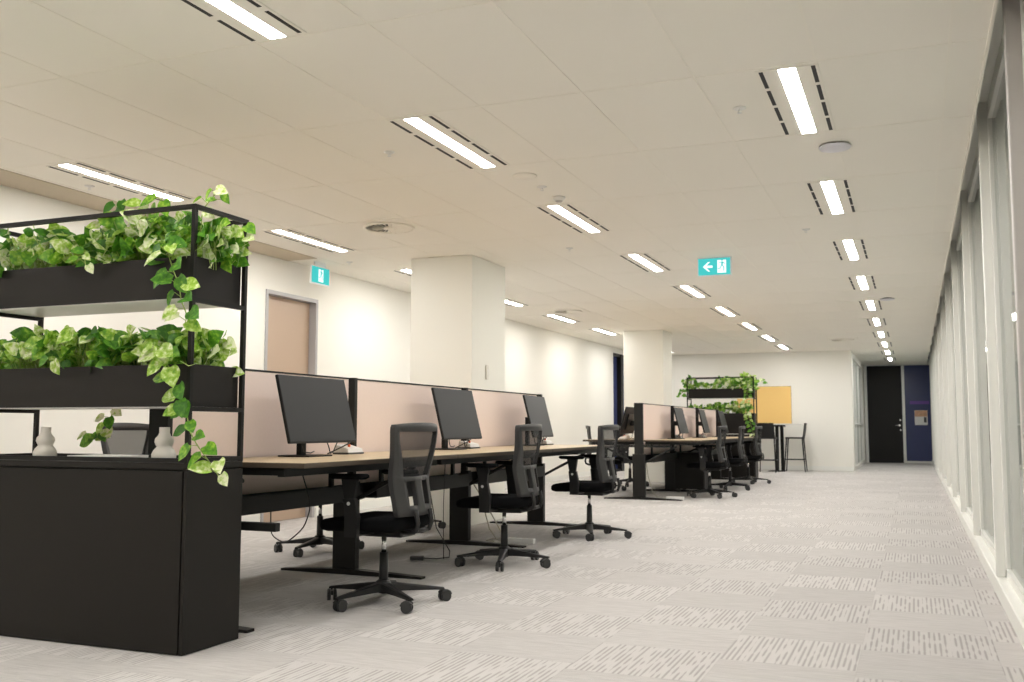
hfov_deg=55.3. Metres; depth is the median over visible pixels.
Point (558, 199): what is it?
sensor
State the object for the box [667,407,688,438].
monitor
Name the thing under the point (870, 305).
diffuser
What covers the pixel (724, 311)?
diffuser
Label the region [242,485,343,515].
cable tray
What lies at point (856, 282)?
recessed light
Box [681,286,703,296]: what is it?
diffuser
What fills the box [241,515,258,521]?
baseboard
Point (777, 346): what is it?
recessed light
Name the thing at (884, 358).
recessed light
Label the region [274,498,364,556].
office chair
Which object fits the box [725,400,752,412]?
pothos
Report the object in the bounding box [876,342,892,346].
recessed light
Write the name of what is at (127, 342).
pothos
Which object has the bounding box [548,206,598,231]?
diffuser
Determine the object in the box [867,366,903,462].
door
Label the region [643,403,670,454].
screen
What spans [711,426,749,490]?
office chair
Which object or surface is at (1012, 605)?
baseboard
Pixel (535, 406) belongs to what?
monitor
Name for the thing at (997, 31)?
trim
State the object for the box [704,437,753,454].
desk
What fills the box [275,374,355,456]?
monitor
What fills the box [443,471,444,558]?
power cable
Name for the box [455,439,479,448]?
station
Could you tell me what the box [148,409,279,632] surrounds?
frame
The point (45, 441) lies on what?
vase
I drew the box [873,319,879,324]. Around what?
diffuser
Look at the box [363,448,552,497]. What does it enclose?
desk
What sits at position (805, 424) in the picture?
bar stool
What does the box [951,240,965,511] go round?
trim
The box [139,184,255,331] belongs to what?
pothos
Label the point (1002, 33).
trim
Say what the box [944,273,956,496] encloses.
trim
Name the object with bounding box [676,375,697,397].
pothos
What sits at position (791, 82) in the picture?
diffuser
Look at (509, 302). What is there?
diffuser
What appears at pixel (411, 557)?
power adapter
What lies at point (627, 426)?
monitor
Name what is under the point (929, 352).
trim
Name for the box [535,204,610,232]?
recessed light
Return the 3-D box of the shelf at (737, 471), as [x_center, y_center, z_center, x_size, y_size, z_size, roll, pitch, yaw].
[4.202,1.720,19.547,1.330,1.985,0.383,-2,-5,22]
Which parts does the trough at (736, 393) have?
panel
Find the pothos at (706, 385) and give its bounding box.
[696,381,717,388]
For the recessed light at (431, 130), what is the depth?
6.04 m
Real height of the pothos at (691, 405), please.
0.265 m
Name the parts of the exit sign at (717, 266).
white doorway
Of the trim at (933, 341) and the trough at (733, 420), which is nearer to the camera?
the trough at (733, 420)
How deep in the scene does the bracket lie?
10.53 m
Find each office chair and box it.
[101,423,148,454]
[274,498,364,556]
[320,423,451,613]
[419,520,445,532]
[455,424,550,571]
[551,425,631,540]
[585,426,625,490]
[615,426,648,486]
[686,426,737,498]
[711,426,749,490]
[732,426,770,483]
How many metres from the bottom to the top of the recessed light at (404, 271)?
0.008 m
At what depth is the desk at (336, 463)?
5.51 m
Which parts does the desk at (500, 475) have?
rail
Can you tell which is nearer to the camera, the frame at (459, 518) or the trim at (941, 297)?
the frame at (459, 518)
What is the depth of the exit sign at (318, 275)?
10.50 m
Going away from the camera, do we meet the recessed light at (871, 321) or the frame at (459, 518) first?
the frame at (459, 518)
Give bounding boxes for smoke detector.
[513,173,536,179]
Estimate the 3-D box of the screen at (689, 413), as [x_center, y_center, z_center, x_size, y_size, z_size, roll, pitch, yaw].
[2.819,1.446,16.093,0.038,0.722,1.836,-2,-5,22]
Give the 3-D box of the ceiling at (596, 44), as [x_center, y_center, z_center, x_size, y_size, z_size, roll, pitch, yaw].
[2.304,-0.612,13.427,6.592,0.066,33.000,-2,-5,22]
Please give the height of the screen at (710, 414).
0.722 m
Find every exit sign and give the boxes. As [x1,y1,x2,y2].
[310,265,329,286]
[698,257,731,276]
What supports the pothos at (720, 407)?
in the trough at (733, 420)
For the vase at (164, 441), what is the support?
on the storage cabinet at (141, 554)
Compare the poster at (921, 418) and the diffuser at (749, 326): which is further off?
the poster at (921, 418)
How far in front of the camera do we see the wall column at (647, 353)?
17.82 m
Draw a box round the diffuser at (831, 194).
[821,181,842,213]
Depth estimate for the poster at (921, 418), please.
27.25 m
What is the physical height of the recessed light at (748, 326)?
0.008 m
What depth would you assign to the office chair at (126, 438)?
6.42 m
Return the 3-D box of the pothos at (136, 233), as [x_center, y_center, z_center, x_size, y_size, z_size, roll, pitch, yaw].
[-1.714,-0.505,4.672,0.553,0.381,0.411,-2,-5,22]
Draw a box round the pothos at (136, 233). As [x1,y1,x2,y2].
[86,193,207,261]
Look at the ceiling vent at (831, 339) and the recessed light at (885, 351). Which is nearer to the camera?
the ceiling vent at (831, 339)
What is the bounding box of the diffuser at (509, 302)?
[505,300,521,305]
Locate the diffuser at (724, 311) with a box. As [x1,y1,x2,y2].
[717,308,733,315]
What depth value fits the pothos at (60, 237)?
4.69 m
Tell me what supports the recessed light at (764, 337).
in the ceiling at (596, 44)
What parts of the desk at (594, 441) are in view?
rail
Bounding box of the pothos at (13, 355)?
[0,324,94,368]
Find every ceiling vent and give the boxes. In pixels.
[344,218,431,234]
[544,308,588,313]
[827,338,857,340]
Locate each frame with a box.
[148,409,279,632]
[281,378,424,579]
[406,388,525,547]
[490,394,581,525]
[604,403,682,500]
[646,406,697,491]
[695,408,724,485]
[711,410,746,479]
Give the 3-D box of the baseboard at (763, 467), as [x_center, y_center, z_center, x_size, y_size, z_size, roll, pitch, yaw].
[5.519,2.977,23.064,4.830,0.100,0.012,-2,-5,22]
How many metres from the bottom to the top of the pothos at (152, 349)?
0.721 m
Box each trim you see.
[926,0,997,364]
[929,352,933,460]
[930,345,936,463]
[932,337,938,467]
[934,326,941,472]
[937,313,945,478]
[940,296,949,485]
[944,33,1002,294]
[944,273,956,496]
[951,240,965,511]
[960,190,980,535]
[977,102,1005,576]
[1002,0,1023,494]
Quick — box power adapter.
[410,491,449,559]
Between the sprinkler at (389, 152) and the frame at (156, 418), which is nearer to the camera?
the frame at (156, 418)
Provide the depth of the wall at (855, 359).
26.63 m
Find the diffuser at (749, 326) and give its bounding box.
[744,323,756,329]
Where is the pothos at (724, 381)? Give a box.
[714,376,739,389]
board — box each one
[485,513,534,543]
[646,464,683,499]
[737,386,791,423]
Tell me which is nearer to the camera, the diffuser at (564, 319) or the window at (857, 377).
the diffuser at (564, 319)
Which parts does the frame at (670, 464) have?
screen post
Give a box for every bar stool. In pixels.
[758,423,778,472]
[784,423,807,471]
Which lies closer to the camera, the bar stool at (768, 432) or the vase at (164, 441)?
the vase at (164, 441)
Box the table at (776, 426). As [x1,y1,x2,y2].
[769,424,803,471]
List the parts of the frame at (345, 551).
screen post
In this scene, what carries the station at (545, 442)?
on the desk at (500, 475)
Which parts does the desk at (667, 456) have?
rail, rail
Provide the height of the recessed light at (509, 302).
0.008 m
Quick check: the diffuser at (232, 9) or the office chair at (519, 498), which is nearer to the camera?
the diffuser at (232, 9)
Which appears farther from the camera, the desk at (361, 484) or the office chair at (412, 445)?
the desk at (361, 484)
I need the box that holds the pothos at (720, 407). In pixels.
[706,402,729,412]
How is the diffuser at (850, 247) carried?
attached to the recessed light at (853, 249)
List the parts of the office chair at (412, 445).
armrest, seat, frame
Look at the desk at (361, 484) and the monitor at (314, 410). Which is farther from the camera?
the desk at (361, 484)
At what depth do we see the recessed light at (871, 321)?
16.25 m
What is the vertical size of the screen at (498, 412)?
0.722 m
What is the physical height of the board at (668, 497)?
0.481 m
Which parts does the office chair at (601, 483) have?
armrest, seat, armrest, frame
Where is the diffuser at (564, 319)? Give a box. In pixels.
[548,315,573,321]
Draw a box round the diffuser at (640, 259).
[629,255,661,270]
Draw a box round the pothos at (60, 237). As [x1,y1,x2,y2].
[38,198,135,273]
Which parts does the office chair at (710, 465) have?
armrest, seat, armrest, frame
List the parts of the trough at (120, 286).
panel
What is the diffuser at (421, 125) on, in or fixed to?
attached to the recessed light at (431, 130)
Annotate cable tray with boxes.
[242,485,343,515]
[363,474,468,497]
[472,466,544,483]
[646,453,677,461]
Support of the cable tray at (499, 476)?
on the desk at (500, 475)
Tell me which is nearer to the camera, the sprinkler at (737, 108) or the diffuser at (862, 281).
the sprinkler at (737, 108)
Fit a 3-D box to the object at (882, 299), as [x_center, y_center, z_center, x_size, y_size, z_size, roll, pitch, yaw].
[5.121,-0.569,13.350,0.196,0.033,0.196,-2,-5,22]
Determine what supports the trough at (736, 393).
on the shelf at (737, 471)
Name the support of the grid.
attached to the ceiling at (596, 44)
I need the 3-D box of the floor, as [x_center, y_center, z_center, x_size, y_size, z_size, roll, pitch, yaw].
[2.382,2.202,13.147,7.170,0.100,33.000,-2,-5,22]
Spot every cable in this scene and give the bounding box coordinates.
[270,476,310,542]
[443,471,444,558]
[473,484,500,541]
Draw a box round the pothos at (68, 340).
[22,325,124,447]
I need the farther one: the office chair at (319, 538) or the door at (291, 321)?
the door at (291, 321)
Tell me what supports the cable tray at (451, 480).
on the desk at (453, 480)
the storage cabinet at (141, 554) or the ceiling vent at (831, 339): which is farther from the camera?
the ceiling vent at (831, 339)
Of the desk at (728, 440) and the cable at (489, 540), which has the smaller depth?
the cable at (489, 540)
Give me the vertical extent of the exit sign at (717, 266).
0.194 m
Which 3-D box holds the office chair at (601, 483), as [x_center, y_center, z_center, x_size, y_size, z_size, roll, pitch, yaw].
[0.682,1.266,8.882,0.678,1.012,0.678,3,-6,-26]
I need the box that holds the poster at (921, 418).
[914,410,927,424]
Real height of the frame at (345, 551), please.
1.322 m
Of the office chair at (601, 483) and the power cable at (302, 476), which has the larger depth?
the office chair at (601, 483)
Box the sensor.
[552,196,564,202]
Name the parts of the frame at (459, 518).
screen post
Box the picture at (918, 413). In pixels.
[915,410,926,416]
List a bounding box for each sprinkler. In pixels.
[84,185,94,189]
[384,150,394,156]
[537,185,546,190]
[733,106,745,113]
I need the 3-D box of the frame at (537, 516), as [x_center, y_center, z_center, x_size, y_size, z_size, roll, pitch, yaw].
[0.195,1.208,10.006,1.290,1.322,0.070,-2,-5,22]
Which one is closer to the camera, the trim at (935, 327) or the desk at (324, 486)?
the desk at (324, 486)
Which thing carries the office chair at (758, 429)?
on the floor
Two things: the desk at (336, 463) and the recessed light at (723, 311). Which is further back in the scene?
the recessed light at (723, 311)
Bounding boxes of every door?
[260,289,317,521]
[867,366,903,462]
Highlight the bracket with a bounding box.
[314,261,325,267]
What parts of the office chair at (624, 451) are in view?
frame, seat, armrest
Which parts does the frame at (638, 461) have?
arm, screen post, arm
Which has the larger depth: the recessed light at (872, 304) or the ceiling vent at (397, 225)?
the recessed light at (872, 304)
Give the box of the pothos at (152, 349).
[131,324,244,485]
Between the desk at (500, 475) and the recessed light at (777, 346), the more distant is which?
the recessed light at (777, 346)
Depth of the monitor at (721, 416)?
18.00 m
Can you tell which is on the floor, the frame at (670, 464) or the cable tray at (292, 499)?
the frame at (670, 464)
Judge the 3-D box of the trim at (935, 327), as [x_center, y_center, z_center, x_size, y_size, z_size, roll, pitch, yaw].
[8.484,1.154,19.408,0.105,2.895,0.080,-2,-5,22]
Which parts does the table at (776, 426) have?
leg, leg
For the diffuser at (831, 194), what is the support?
attached to the recessed light at (831, 196)
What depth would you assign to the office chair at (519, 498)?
6.92 m
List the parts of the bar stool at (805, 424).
leg, leg, seat, leg, backrest, leg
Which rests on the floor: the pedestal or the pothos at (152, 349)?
the pedestal
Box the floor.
[0,463,1023,681]
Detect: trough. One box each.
[0,256,240,316]
[0,364,237,409]
[688,388,755,398]
[719,413,755,433]
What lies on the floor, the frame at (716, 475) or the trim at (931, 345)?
the frame at (716, 475)
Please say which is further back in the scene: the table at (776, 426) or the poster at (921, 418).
the poster at (921, 418)
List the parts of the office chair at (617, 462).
frame, seat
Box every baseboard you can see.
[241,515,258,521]
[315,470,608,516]
[758,465,853,470]
[932,460,1023,648]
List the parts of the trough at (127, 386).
panel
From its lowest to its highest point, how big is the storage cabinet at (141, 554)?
1.985 m
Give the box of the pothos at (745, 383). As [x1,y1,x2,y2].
[735,371,766,436]
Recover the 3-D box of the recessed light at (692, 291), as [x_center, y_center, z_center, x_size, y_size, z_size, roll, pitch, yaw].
[2.352,-0.642,12.722,0.300,0.008,1.140,-2,-5,22]
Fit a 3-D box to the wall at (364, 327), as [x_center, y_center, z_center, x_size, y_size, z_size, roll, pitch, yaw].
[-1.903,0.577,11.880,0.300,2.900,26.950,-2,-5,22]
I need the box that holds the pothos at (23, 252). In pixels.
[0,223,78,276]
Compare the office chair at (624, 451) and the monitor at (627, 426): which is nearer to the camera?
the monitor at (627, 426)
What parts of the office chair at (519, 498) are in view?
armrest, seat, armrest, frame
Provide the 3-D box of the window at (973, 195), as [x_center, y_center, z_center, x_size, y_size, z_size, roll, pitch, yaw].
[3.438,0.083,7.079,0.055,2.855,2.340,-2,-5,22]
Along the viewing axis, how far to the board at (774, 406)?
22.92 m
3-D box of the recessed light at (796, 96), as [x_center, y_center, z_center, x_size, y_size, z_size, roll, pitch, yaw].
[1.562,-1.293,5.325,0.300,0.008,1.140,-2,-5,22]
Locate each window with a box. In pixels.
[613,353,624,471]
[853,362,863,463]
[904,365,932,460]
[940,317,945,471]
[944,295,951,487]
[949,268,959,500]
[956,224,972,522]
[967,148,994,558]
[987,34,1023,605]
[1020,0,1023,83]
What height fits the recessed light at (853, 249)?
0.008 m
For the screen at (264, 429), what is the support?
attached to the frame at (156, 418)
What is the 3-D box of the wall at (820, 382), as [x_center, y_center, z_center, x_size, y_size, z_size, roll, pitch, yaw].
[5.553,1.589,23.261,4.830,2.900,0.150,-2,-5,22]
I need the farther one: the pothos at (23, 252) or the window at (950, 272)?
the window at (950, 272)
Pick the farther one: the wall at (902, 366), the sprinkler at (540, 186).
the wall at (902, 366)
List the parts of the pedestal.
drawer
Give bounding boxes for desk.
[238,453,457,515]
[244,486,327,494]
[360,474,447,494]
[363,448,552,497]
[472,444,596,483]
[583,438,660,454]
[644,439,716,461]
[679,438,737,451]
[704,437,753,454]
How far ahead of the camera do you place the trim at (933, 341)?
21.62 m
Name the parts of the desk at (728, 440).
rail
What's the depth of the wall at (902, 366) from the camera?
27.48 m
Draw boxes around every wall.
[0,185,623,521]
[672,350,854,470]
[851,351,865,470]
[864,359,932,463]
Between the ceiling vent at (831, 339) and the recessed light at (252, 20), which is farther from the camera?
the ceiling vent at (831, 339)
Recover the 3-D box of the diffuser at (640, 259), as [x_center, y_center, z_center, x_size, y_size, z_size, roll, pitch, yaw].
[1.446,-0.835,10.519,0.082,0.001,1.130,-2,-5,22]
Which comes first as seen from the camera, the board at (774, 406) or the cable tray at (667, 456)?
the cable tray at (667, 456)
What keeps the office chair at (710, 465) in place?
on the floor
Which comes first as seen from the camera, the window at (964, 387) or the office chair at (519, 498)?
the office chair at (519, 498)
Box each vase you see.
[33,427,56,455]
[151,427,175,457]
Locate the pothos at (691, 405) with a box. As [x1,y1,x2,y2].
[688,403,711,408]
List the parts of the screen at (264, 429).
trim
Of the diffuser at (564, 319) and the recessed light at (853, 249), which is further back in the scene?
the diffuser at (564, 319)
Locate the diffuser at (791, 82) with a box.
[778,68,815,133]
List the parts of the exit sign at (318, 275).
white doorway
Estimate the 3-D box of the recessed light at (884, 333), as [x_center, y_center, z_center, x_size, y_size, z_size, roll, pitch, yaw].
[7.001,-0.123,18.542,0.300,0.008,1.140,-2,-5,22]
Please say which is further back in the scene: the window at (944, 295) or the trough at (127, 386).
the window at (944, 295)
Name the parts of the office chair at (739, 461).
seat, armrest, frame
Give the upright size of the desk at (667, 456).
0.312 m
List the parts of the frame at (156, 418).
screen post, arm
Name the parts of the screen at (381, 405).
trim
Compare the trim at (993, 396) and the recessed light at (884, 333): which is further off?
the recessed light at (884, 333)
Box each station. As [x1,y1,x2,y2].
[327,442,363,454]
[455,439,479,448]
[541,437,553,444]
[619,434,629,439]
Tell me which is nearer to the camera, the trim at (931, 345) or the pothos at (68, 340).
the pothos at (68, 340)
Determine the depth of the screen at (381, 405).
7.17 m
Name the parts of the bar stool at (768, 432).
backrest, leg, leg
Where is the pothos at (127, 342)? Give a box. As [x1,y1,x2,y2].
[84,324,182,368]
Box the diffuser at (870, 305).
[866,301,874,309]
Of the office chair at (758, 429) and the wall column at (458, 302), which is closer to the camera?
the wall column at (458, 302)
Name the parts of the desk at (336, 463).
rail, rail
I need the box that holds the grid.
[0,0,986,364]
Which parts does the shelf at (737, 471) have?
post, rail, panel, panel, post, panel, post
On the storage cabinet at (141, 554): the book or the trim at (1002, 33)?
the book
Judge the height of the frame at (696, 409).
1.322 m
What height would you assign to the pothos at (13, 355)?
0.264 m
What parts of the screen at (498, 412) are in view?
trim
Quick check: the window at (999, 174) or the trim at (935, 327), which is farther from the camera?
the trim at (935, 327)
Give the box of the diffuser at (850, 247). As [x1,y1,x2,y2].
[843,240,857,259]
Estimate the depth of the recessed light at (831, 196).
7.46 m
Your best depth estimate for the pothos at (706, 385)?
19.63 m
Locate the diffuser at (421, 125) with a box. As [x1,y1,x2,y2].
[404,118,494,167]
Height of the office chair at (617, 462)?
1.011 m
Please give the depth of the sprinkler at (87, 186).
7.18 m
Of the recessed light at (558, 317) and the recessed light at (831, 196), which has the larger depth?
the recessed light at (558, 317)
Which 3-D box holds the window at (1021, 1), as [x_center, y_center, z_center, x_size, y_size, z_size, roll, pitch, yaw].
[0.735,-0.498,0.512,0.055,2.855,7.730,-2,-5,22]
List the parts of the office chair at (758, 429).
seat, armrest, frame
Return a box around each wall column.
[409,255,504,525]
[623,330,671,482]
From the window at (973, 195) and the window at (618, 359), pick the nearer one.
the window at (973, 195)
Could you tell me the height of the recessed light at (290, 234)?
0.008 m
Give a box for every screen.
[172,369,348,494]
[356,379,461,482]
[468,388,536,471]
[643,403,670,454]
[674,406,695,451]
[699,408,715,448]
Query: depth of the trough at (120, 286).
4.62 m
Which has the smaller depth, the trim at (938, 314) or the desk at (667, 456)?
the desk at (667, 456)
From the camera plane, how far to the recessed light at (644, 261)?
10.46 m
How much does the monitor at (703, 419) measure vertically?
0.471 m
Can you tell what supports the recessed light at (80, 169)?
in the ceiling at (596, 44)
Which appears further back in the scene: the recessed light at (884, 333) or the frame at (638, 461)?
the recessed light at (884, 333)
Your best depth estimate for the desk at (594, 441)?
13.69 m
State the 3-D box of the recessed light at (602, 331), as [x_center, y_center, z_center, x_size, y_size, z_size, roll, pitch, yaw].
[1.720,-0.170,18.126,0.300,0.008,1.140,-2,-5,22]
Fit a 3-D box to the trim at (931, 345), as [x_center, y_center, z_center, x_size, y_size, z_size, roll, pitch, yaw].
[10.327,1.550,23.887,0.105,2.895,0.080,-2,-5,22]
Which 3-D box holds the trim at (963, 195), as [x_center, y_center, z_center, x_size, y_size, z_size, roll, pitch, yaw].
[3.876,0.163,8.210,0.105,2.895,0.080,-2,-5,22]
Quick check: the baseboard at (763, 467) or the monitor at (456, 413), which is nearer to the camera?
the monitor at (456, 413)
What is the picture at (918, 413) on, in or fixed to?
attached to the poster at (921, 418)
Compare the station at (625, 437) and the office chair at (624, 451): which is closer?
the station at (625, 437)
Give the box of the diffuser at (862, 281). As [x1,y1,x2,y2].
[857,276,867,288]
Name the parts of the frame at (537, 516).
screen post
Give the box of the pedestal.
[675,452,708,491]
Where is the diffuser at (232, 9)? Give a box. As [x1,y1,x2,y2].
[206,0,285,38]
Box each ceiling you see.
[0,0,993,365]
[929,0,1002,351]
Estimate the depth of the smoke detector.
6.85 m
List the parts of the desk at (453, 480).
rail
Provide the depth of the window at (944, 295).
14.83 m
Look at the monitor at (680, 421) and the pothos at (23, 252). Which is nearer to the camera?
the pothos at (23, 252)
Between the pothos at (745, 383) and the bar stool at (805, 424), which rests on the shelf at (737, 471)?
the pothos at (745, 383)
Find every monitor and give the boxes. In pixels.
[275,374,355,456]
[431,388,481,449]
[522,395,552,445]
[620,407,633,438]
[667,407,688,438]
[692,409,709,437]
[712,411,728,436]
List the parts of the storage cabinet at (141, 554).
cross rail, cross rail, cross rail, cross rail, post, rail, panel, rail, panel, rail, post, panel, cross rail, cross rail, cross rail, cross rail, rail, post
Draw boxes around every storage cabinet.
[0,203,248,655]
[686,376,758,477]
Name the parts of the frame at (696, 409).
screen post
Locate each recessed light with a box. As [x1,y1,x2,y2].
[46,162,194,201]
[179,0,306,42]
[262,229,355,251]
[387,115,509,168]
[392,269,410,275]
[505,297,528,305]
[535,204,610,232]
[541,314,581,322]
[588,329,618,334]
[618,253,671,271]
[672,285,712,297]
[709,307,740,315]
[736,323,761,329]
[755,63,835,135]
[758,335,778,340]
[773,345,792,348]
[805,179,856,214]
[831,239,869,259]
[847,275,877,289]
[858,300,882,309]
[866,318,886,325]
[872,331,889,336]
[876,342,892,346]
[880,350,894,353]
[883,357,895,360]
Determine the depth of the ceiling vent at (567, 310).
14.79 m
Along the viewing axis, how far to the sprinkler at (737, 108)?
5.40 m
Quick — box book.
[67,454,147,457]
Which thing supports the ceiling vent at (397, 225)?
in the ceiling at (596, 44)
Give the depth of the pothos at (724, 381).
19.50 m

